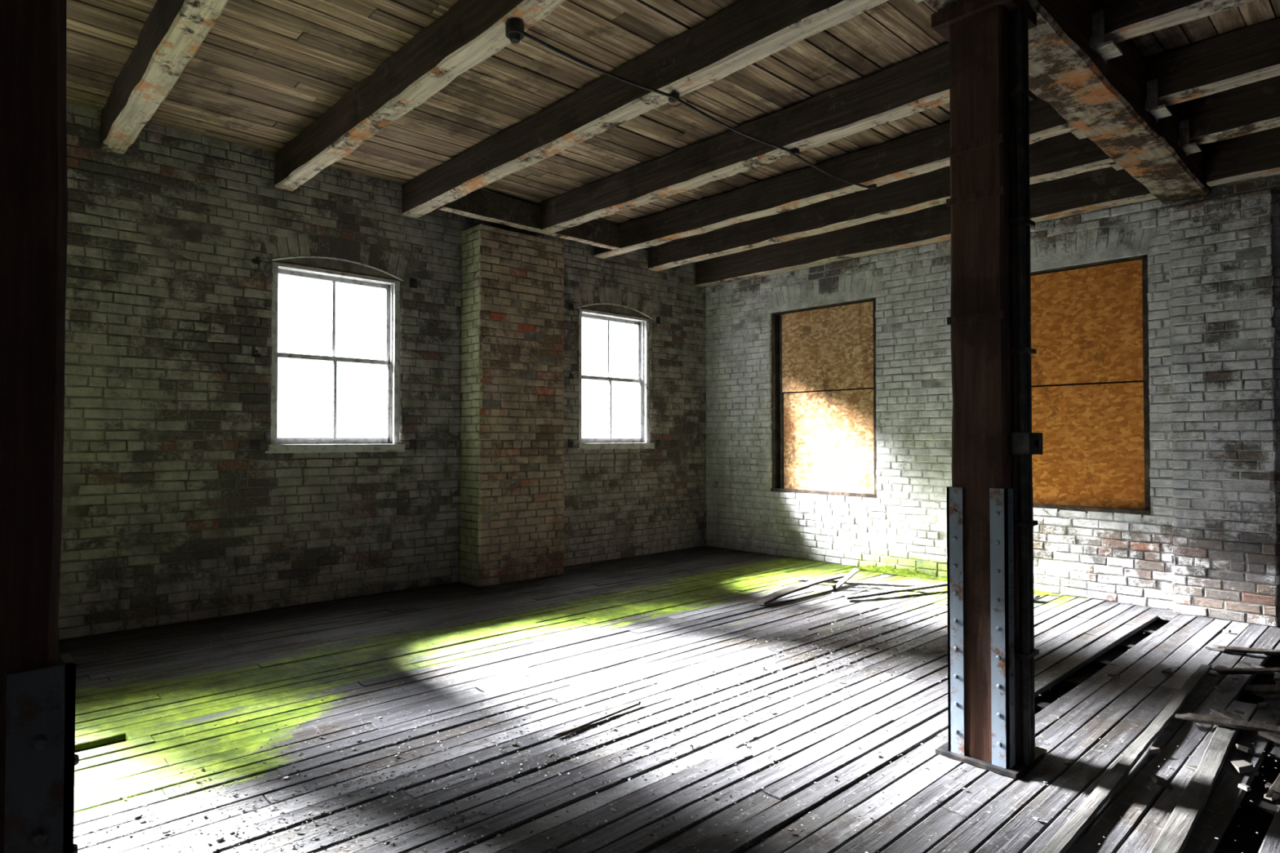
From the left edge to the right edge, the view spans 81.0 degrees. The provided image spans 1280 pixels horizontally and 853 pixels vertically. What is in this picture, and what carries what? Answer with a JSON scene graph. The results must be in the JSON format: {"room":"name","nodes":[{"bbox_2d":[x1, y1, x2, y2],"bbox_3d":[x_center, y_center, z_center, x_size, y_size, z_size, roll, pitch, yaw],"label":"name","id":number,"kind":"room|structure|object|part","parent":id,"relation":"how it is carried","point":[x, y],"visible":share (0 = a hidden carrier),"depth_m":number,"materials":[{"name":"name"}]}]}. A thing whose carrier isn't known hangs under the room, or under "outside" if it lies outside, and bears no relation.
{"room":"abandoned warehouse","nodes":[
{"label":"abandoned warehouse","id":0,"kind":"room"},
{"bbox_2d":[59,102,706,639],"bbox_3d":[-3.779,-0.426,6.124,13.005,4.660,0.781,1,-1,-43],"label":"wall","id":1,"kind":"structure","parent":0,"point":[170,515],"depth_m":6.92,"materials":[{"name":"brick"}]},
{"bbox_2d":[276,268,391,444],"bbox_3d":[-2.926,-0.632,7.167,1.120,1.603,0.085,1,-1,-43],"label":"window","id":2,"kind":"structure","parent":1,"relation":"in","point":[334,440],"depth_m":7.18,"materials":[{"name":"paint"}]},
{"bbox_2d":[249,257,417,450],"bbox_3d":[-2.819,-0.647,7.052,1.551,1.728,0.040,1,-1,-43],"label":"shutter hinges","id":3,"kind":"object","parent":2,"relation":"attached to","point":[255,444],"visible":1,"depth_m":6.55,"materials":[{"name":"black metal"}]},
{"bbox_3d":[-2.942,-1.028,7.190,1.120,0.810,0.040,1,-1,-43],"label":"sash","id":4,"kind":"part","parent":2,"relation":"part of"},
{"bbox_2d":[265,255,405,453],"bbox_3d":[-2.882,-0.672,7.120,1.310,1.835,0.245,1,-1,-43],"label":"frame","id":5,"kind":"object","parent":1,"relation":"attached to","point":[394,283],"visible":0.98,"depth_m":7.10,"materials":[{"name":"paint"}]},
{"bbox_2d":[581,313,643,443],"bbox_3d":[-0.395,-0.592,9.547,1.110,1.603,0.085,1,-1,-43],"label":"window","id":6,"kind":"structure","parent":1,"relation":"in","point":[609,440],"depth_m":9.60,"materials":[{"name":"paint"}]},
{"bbox_3d":[-0.411,-0.988,9.570,1.110,0.810,0.040,1,-1,-43],"label":"sash","id":7,"kind":"part","parent":6,"relation":"part of","materials":[{"name":"white glass"}]},
{"bbox_2d":[568,302,660,447],"bbox_3d":[-0.288,-0.605,9.433,1.539,1.730,0.041,1,-1,-43],"label":"shutter hinges","id":8,"kind":"object","parent":6,"relation":"attached to","point":[571,443],"visible":1,"depth_m":8.94,"materials":[{"name":"black metal"}]},
{"bbox_2d":[576,302,654,449],"bbox_3d":[-0.351,-0.632,9.501,1.300,1.835,0.245,1,-1,-43],"label":"frame","id":9,"kind":"object","parent":1,"relation":"attached to","point":[645,322],"visible":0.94,"depth_m":9.74,"materials":[{"name":"paint"}]},
{"bbox_2d":[58,546,1279,852],"bbox_3d":[-0.033,1.684,2.102,13.720,0.424,11.720,1,-1,-43],"label":"floor","id":10,"kind":"structure","parent":0,"point":[108,699],"depth_m":3.93,"materials":[{"name":"grey wood"}]},
{"bbox_2d":[0,0,79,852],"bbox_3d":[-1.015,-0.264,1.076,0.390,3.566,0.366,1,-1,-43],"label":"support post","id":11,"kind":"object","parent":10,"relation":"on","point":[38,758],"visible":1,"depth_m":1.05,"materials":[{"name":"paint"}]},
{"bbox_2d":[553,702,641,737],"bbox_3d":[-0.209,1.557,3.996,0.025,0.016,0.663,-1,-1,43],"label":"wooden floorboards","id":12,"kind":"object","parent":10,"relation":"on","point":[637,704],"visible":1,"depth_m":3.97,"materials":[{"name":"grey wood"}]},
{"bbox_2d":[73,553,1279,852],"bbox_3d":[0.083,1.544,4.126,9.744,0.049,7.811,1,-1,-43],"label":"debris","id":13,"kind":"object","parent":10,"relation":"on","point":[1241,766],"visible":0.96,"depth_m":3.47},
{"bbox_2d":[753,573,846,604],"bbox_3d":[1.625,1.568,7.314,0.117,0.079,1.628,-1,-1,44],"label":"wooden floorboards","id":14,"kind":"object","parent":10,"relation":"on","point":[772,597],"visible":0.94,"depth_m":7.15,"materials":[{"name":"grey wood"}]},
{"bbox_2d":[831,568,861,591],"bbox_3d":[2.064,1.532,7.511,0.317,0.215,0.084,0,-1,-18],"label":"wooden plank","id":15,"kind":"object","parent":10,"relation":"on","point":[855,571],"visible":1,"depth_m":7.50,"materials":[{"name":"grey wood"}]},
{"bbox_2d":[796,578,918,586],"bbox_3d":[2.202,1.589,7.608,1.257,0.041,0.074,0,-1,21],"label":"wooden floorboards","id":16,"kind":"object","parent":10,"relation":"on","point":[883,584],"visible":0.72,"depth_m":7.55,"materials":[{"name":"grey wood"}]},
{"bbox_2d":[841,582,946,599],"bbox_3d":[2.545,1.579,7.242,1.471,0.053,0.095,0,-1,-24],"label":"wooden floorboards","id":17,"kind":"object","parent":10,"relation":"on","point":[848,597],"visible":0.88,"depth_m":7.16,"materials":[{"name":"grey wood"}]},
{"bbox_2d":[931,0,1047,778],"bbox_3d":[1.695,-0.221,3.589,0.390,3.566,0.419,1,-1,-43],"label":"support post","id":18,"kind":"object","parent":10,"relation":"on","point":[992,652],"visible":1,"depth_m":3.48,"materials":[{"name":"paint"}]},
{"bbox_3d":[1.677,1.552,3.578,0.390,0.019,0.366,1,-1,-43],"label":"plate","id":19,"kind":"part","parent":18,"relation":"part of","materials":[{"name":"grey metal"}]},
{"bbox_2d":[928,0,1211,203],"bbox_3d":[0.036,-2.285,2.096,12.960,0.482,0.382,1,-1,-43],"label":"girder","id":20,"kind":"object","parent":18,"relation":"on","point":[1104,102],"depth_m":4.74,"materials":[{"name":"wood"}]},
{"bbox_2d":[1180,75,1279,144],"bbox_3d":[5.898,-2.324,3.791,0.188,0.343,5.195,1,-1,-43],"label":"joist","id":21,"kind":"object","parent":20,"relation":"attached to","point":[1252,107],"depth_m":5.41,"materials":[{"name":"brown wood"}]},
{"bbox_2d":[1205,126,1279,187],"bbox_3d":[6.560,-2.264,4.413,0.188,0.437,5.195,1,-1,-43],"label":"joist","id":22,"kind":"object","parent":20,"relation":"attached to","point":[1255,154],"depth_m":6.07,"materials":[{"name":"brown wood"}]},
{"bbox_2d":[1033,595,1039,599],"bbox_3d":[3.378,1.587,7.091,0.720,0.029,0.133,-1,-1,29],"label":"wooden floorboards","id":23,"kind":"object","parent":10,"relation":"on","point":[1035,597],"visible":0.08,"depth_m":6.93,"materials":[{"name":"grey wood"}]},
{"bbox_2d":[1039,663,1212,852],"bbox_3d":[2.558,1.541,3.750,3.254,0.028,0.063,1,-1,-45],"label":"wooden plank","id":24,"kind":"object","parent":10,"relation":"on","point":[1066,835],"visible":1,"depth_m":3.30,"materials":[{"name":"grey wood"}]},
{"bbox_2d":[1149,725,1239,852],"bbox_3d":[2.258,1.530,3.064,0.080,0.028,2.545,-1,-1,44],"label":"wooden plank","id":25,"kind":"object","parent":10,"relation":"on","point":[1183,819],"visible":0.88,"depth_m":3.09,"materials":[{"name":"grey wood"}]},
{"bbox_2d":[1173,712,1279,733],"bbox_3d":[3.232,1.490,3.633,1.047,0.069,0.084,-1,-1,38],"label":"wooden floorboards","id":26,"kind":"object","parent":10,"relation":"on","point":[1207,719],"visible":1,"depth_m":3.80,"materials":[{"name":"grey wood"}]},
{"bbox_2d":[1207,666,1279,673],"bbox_3d":[4.147,1.539,4.738,1.069,0.041,0.066,0,-1,2],"label":"wooden floorboards","id":27,"kind":"object","parent":10,"relation":"on","point":[1220,669],"visible":0.98,"depth_m":4.72,"materials":[{"name":"grey wood"}]},
{"bbox_2d":[1211,644,1279,655],"bbox_3d":[4.513,1.544,5.080,1.042,0.065,0.075,-1,-1,28],"label":"wooden floorboards","id":28,"kind":"object","parent":10,"relation":"on","point":[1232,649],"visible":1,"depth_m":5.21,"materials":[{"name":"grey wood"}]},
{"bbox_2d":[1211,709,1279,744],"bbox_3d":[3.089,1.510,3.530,0.064,0.046,1.076,0,-1,2],"label":"wooden floorboards","id":29,"kind":"object","parent":10,"relation":"on","point":[1274,737],"visible":0.67,"depth_m":3.85,"materials":[{"name":"grey wood"}]},
{"bbox_2d":[1244,684,1279,693],"bbox_3d":[4.138,1.500,4.312,1.218,0.112,0.105,0,-1,9],"label":"wooden plank","id":30,"kind":"object","parent":10,"relation":"on","point":[1256,689],"visible":1,"depth_m":4.37,"materials":[{"name":"wood"}]},
{"bbox_2d":[1264,774,1279,798],"bbox_3d":[3.481,1.523,3.782,2.268,0.043,0.108,1,-1,-40],"label":"wooden floorboards","id":31,"kind":"object","parent":10,"relation":"on","point":[1273,791],"visible":1,"depth_m":3.11,"materials":[{"name":"grey wood"}]},
{"bbox_2d":[1272,671,1279,677],"bbox_3d":[4.025,1.515,4.063,0.085,0.033,1.161,0,-1,-10],"label":"wooden floorboards","id":32,"kind":"object","parent":10,"relation":"on","point":[1277,673],"visible":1,"depth_m":4.58,"materials":[{"name":"grey wood"}]},
{"bbox_2d":[67,0,1279,225],"bbox_3d":[-0.033,-2.668,2.176,13.720,0.312,11.720,1,-1,-43],"label":"ceiling","id":33,"kind":"structure","parent":0,"point":[264,71],"depth_m":5.25,"materials":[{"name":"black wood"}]},
{"bbox_2d":[98,0,228,155],"bbox_3d":[-2.266,-2.320,3.889,0.185,0.338,5.395,1,-1,-43],"label":"joist","id":34,"kind":"object","parent":33,"relation":"attached to","point":[173,32],"depth_m":4.58,"materials":[{"name":"wood"}]},
{"bbox_2d":[274,0,568,191],"bbox_3d":[-1.342,-2.312,4.758,0.188,0.330,5.395,1,-1,-43],"label":"joist","id":35,"kind":"object","parent":33,"relation":"attached to","point":[466,33],"depth_m":4.85,"materials":[{"name":"wood"}]},
{"bbox_2d":[437,189,619,249],"bbox_3d":[-1.107,-2.244,8.077,2.300,0.291,0.110,1,-1,-43],"label":"joist","id":36,"kind":"object","parent":33,"relation":"attached to","point":[481,204],"visible":0.73,"depth_m":7.87,"materials":[{"name":"brown wood"}]},
{"bbox_2d":[401,0,888,217],"bbox_3d":[-0.467,-2.301,5.581,0.187,0.322,5.395,1,-1,-43],"label":"joist","id":37,"kind":"object","parent":33,"relation":"attached to","point":[749,31],"depth_m":5.00,"materials":[{"name":"brown wood"}]},
{"bbox_2d":[540,43,949,234],"bbox_3d":[0.672,-2.278,6.310,0.191,0.341,4.895,1,-1,-43],"label":"joist","id":38,"kind":"object","parent":33,"relation":"attached to","point":[919,83],"depth_m":5.83,"materials":[{"name":"brown wood"}]},
{"bbox_2d":[594,93,1075,257],"bbox_3d":[1.346,-2.263,7.287,0.185,0.334,5.395,1,-1,-43],"label":"joist","id":39,"kind":"object","parent":33,"relation":"attached to","point":[922,152],"depth_m":6.93,"materials":[{"name":"brown wood"}]},
{"bbox_2d":[648,133,1114,271],"bbox_3d":[2.017,-2.252,7.918,0.187,0.341,5.395,1,-1,-43],"label":"joist","id":40,"kind":"object","parent":33,"relation":"attached to","point":[1062,155],"depth_m":7.62,"materials":[{"name":"brown wood"}]},
{"bbox_2d":[694,165,1156,288],"bbox_3d":[2.678,-2.193,8.539,0.189,0.438,5.395,1,-1,-43],"label":"joist","id":41,"kind":"object","parent":33,"relation":"attached to","point":[1107,187],"depth_m":8.25,"materials":[{"name":"brown wood"}]},
{"bbox_2d":[913,0,1201,170],"bbox_3d":[0.976,-2.230,2.980,8.574,0.200,0.560,1,-1,-43],"label":"hanger","id":42,"kind":"object","parent":33,"relation":"attached to","point":[1108,50],"visible":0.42,"depth_m":4.95,"materials":[{"name":"grey metal"}]},
{"bbox_2d":[1093,0,1251,43],"bbox_3d":[4.384,-2.351,2.368,0.188,0.335,5.195,1,-1,-43],"label":"joist","id":43,"kind":"object","parent":33,"relation":"attached to","point":[1124,20],"depth_m":4.04,"materials":[{"name":"brown wood"}]},
{"bbox_2d":[1147,17,1279,106],"bbox_3d":[5.226,-2.341,3.160,0.191,0.323,5.195,1,-1,-43],"label":"joist","id":44,"kind":"object","parent":33,"relation":"attached to","point":[1248,55],"depth_m":4.73,"materials":[{"name":"brown wood"}]},
{"bbox_2d":[505,19,876,190],"bbox_3d":[0.670,-2.094,5.272,3.781,0.105,0.100,1,-1,-43],"label":"conduit","id":45,"kind":"object","parent":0,"point":[514,28],"depth_m":4.64,"materials":[{"name":"black metal"}]},
{"bbox_2d":[705,174,1279,626],"bbox_3d":[4.786,-0.417,6.672,0.488,4.660,11.720,1,-1,-43],"label":"wall","id":46,"kind":"structure","parent":0,"point":[1208,546],"depth_m":6.95,"materials":[{"name":"brick"}]},
{"bbox_2d":[768,292,877,498],"bbox_3d":[2.326,-0.387,9.334,0.304,2.490,1.566,1,-1,-43],"label":"frame","id":47,"kind":"object","parent":46,"relation":"attached to","point":[833,299],"visible":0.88,"depth_m":9.71,"materials":[{"name":"wood"}]},
{"bbox_2d":[782,301,874,493],"bbox_3d":[2.314,-0.334,9.232,0.030,2.260,1.340,1,-1,-43],"label":"boarded window","id":48,"kind":"structure","parent":46,"relation":"in","point":[828,435],"depth_m":9.21,"materials":[{"name":"brown wood"}]},
{"bbox_3d":[2.310,-0.957,9.239,0.020,1.014,1.340,1,-1,-43],"label":"panel","id":49,"kind":"part","parent":48,"relation":"part of","materials":[{"name":"brown wood"}]},
{"bbox_3d":[2.319,0.181,9.228,0.015,1.231,1.320,1,-1,-43],"label":"panel","id":50,"kind":"part","parent":48,"relation":"part of","materials":[{"name":"brown wood"}]},
{"bbox_2d":[1030,259,1144,509],"bbox_3d":[4.105,-0.376,7.328,0.030,2.280,1.470,1,-1,-43],"label":"boarded window","id":51,"kind":"structure","parent":46,"relation":"in","point":[1086,323],"depth_m":7.13,"materials":[{"name":"brown wood"}]},
{"bbox_3d":[4.102,-0.964,7.334,0.020,1.104,1.470,1,-1,-43],"label":"panel","id":52,"kind":"part","parent":51,"relation":"part of","materials":[{"name":"brown wood"}]},
{"bbox_3d":[4.111,0.183,7.323,0.015,1.161,1.450,1,-1,-43],"label":"panel","id":53,"kind":"part","parent":51,"relation":"part of","materials":[{"name":"brown wood"}]},
{"bbox_2d":[1030,248,1151,516],"bbox_3d":[4.166,-0.430,7.378,0.304,2.510,1.556,1,-1,-43],"label":"frame","id":54,"kind":"object","parent":46,"relation":"attached to","point":[1074,260],"visible":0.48,"depth_m":6.95,"materials":[{"name":"wood"}]},
{"bbox_2d":[1274,197,1279,204],"bbox_3d":[5.673,-0.842,5.783,0.304,2.240,1.136,1,-1,-43],"label":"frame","id":55,"kind":"object","parent":46,"relation":"attached to","point":[1276,201],"visible":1,"depth_m":6.10,"materials":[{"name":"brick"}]}
]}

